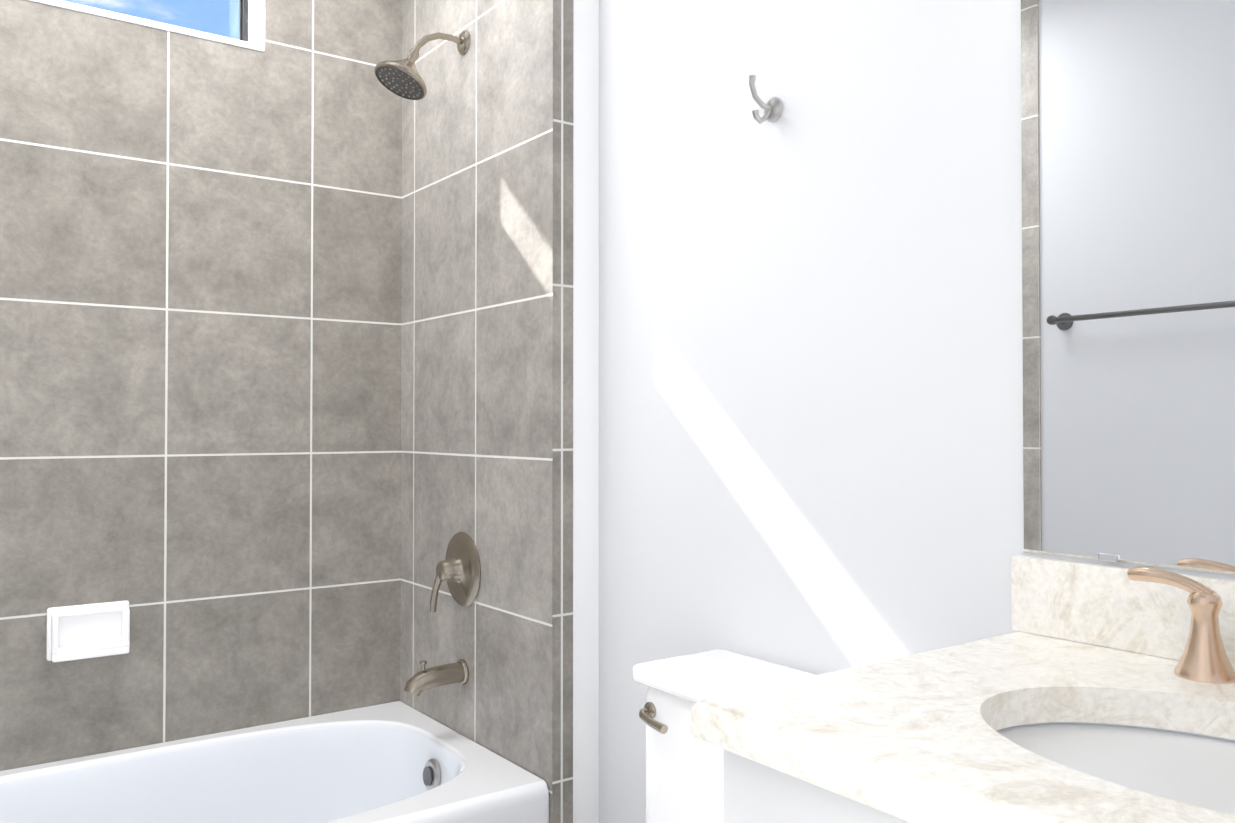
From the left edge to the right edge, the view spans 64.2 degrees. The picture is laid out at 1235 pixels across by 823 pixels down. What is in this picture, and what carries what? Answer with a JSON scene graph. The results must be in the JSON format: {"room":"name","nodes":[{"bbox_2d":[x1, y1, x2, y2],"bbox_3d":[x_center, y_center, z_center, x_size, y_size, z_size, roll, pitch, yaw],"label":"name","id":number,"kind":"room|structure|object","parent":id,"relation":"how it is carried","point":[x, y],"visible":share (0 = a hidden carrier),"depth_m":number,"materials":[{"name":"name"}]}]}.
{"room":"bathroom","nodes":[
{"label":"bathroom","id":0,"kind":"room"},
{"bbox_2d":[248,0,263,44],"bbox_3d":[-1.225,-0.344,2.369,1.660,3.050,0.205,1,-1,-36],"label":"wall","id":1,"kind":"structure","parent":0,"point":[255,21],"depth_m":2.54,"materials":[{"name":"white paint"}]},
{"bbox_2d":[28,0,264,51],"bbox_3d":[-1.256,-1.066,2.330,0.776,0.317,0.190,1,-1,-36],"label":"window","id":2,"kind":"structure","parent":1,"relation":"in","point":[242,41],"depth_m":2.38,"materials":[{"name":"white"}]},
{"bbox_2d":[0,0,401,770],"bbox_3d":[-1.209,-0.346,2.248,1.524,3.050,0.010,1,-1,-36],"label":"wall tile","id":3,"kind":"structure","parent":1,"relation":"attached to","point":[200,354],"depth_m":2.38,"materials":[{"name":"grey tile"}]},
{"bbox_2d":[46,600,129,662],"bbox_3d":[-1.185,0.495,2.214,0.166,0.118,0.052,1,-1,-36],"label":"soap dish","id":4,"kind":"object","parent":3,"relation":"attached to","point":[82,631],"visible":1,"depth_m":2.22,"materials":[{"name":"white ceramic"}]},
{"bbox_2d":[573,0,598,822],"bbox_3d":[-0.315,-0.343,2.430,0.116,3.050,0.770,1,-1,-36],"label":"wall","id":5,"kind":"structure","parent":0,"point":[586,412],"depth_m":2.13,"materials":[{"name":"white paint"}]},
{"bbox_2d":[400,0,552,822],"bbox_3d":[-0.359,-0.344,2.385,0.010,3.050,0.770,1,-1,-36],"label":"wall tiles","id":6,"kind":"structure","parent":5,"relation":"attached to","point":[477,323],"depth_m":2.31,"materials":[{"name":"grey tile"}]},
{"bbox_2d":[374,30,469,99],"bbox_3d":[-0.464,-0.835,2.334,0.225,0.188,0.128,1,-1,-36],"label":"shower head","id":7,"kind":"object","parent":6,"relation":"attached to","point":[403,78],"visible":1,"depth_m":2.31},
{"bbox_2d":[404,659,468,695],"bbox_3d":[-0.434,0.627,2.336,0.152,0.080,0.062,1,-1,-36],"label":"tub spout","id":8,"kind":"object","parent":6,"relation":"attached to","point":[417,683],"visible":1,"depth_m":2.32,"materials":[{"name":"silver metal"}]},
{"bbox_2d":[430,532,480,611],"bbox_3d":[-0.403,0.386,2.362,0.074,0.191,0.180,1,-1,-36],"label":"shower valve","id":9,"kind":"object","parent":6,"relation":"attached to","point":[458,569],"visible":1,"depth_m":2.35,"materials":[{"name":"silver metal"}]},
{"bbox_2d":[552,0,573,822],"bbox_3d":[-0.118,-0.348,2.090,0.052,3.050,0.010,1,-1,-36],"label":"wall tiles","id":10,"kind":"object","parent":5,"relation":"attached to","point":[562,672],"visible":1,"depth_m":2.08,"materials":[{"name":"grey tile"}]},
{"bbox_2d":[599,0,1234,822],"bbox_3d":[0.273,-0.352,1.825,0.120,3.050,2.940,1,-1,-36],"label":"wall","id":11,"kind":"structure","parent":0,"point":[809,394],"depth_m":1.66,"materials":[{"name":"white paint"}]},
{"bbox_2d":[749,75,782,123],"bbox_3d":[0.251,-0.537,1.706,0.059,0.080,0.042,1,-1,-36],"label":"robe hook","id":12,"kind":"object","parent":11,"relation":"attached to","point":[772,108],"visible":1,"depth_m":1.71,"materials":[{"name":"silver metal"}]},
{"bbox_2d":[1019,0,1234,574],"bbox_3d":[0.780,-0.368,1.021,0.010,1.106,0.792,1,-1,-36],"label":"mirror","id":13,"kind":"object","parent":11,"relation":"attached to","point":[1127,170],"visible":1,"depth_m":1.22,"materials":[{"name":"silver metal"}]},
{"bbox_3d":[-0.446,1.216,1.279,1.900,0.100,2.940,1,-1,-36],"label":"floor","id":14,"kind":"structure","parent":0,"visible":0},
{"bbox_2d":[0,701,548,822],"bbox_3d":[-0.978,0.975,1.912,1.518,0.400,0.769,1,-1,-36],"label":"bathtub","id":15,"kind":"object","parent":14,"relation":"on","point":[397,762],"visible":1,"depth_m":2.31,"materials":[{"name":"white ceramic"}]},
{"bbox_2d":[632,649,815,822],"bbox_3d":[0.017,0.798,1.406,0.754,0.740,0.444,1,-1,-36],"label":"toilet","id":16,"kind":"object","parent":14,"relation":"on","point":[684,775],"visible":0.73,"depth_m":1.61,"materials":[{"name":"white ceramic"}]},
{"bbox_2d":[691,555,1234,822],"bbox_3d":[0.535,0.652,0.830,0.610,1.016,0.800,1,-1,-36],"label":"bathroom vanity","id":17,"kind":"object","parent":14,"relation":"on","point":[1091,693],"visible":1,"depth_m":0.98,"materials":[{"name":"white stone"}]}
]}

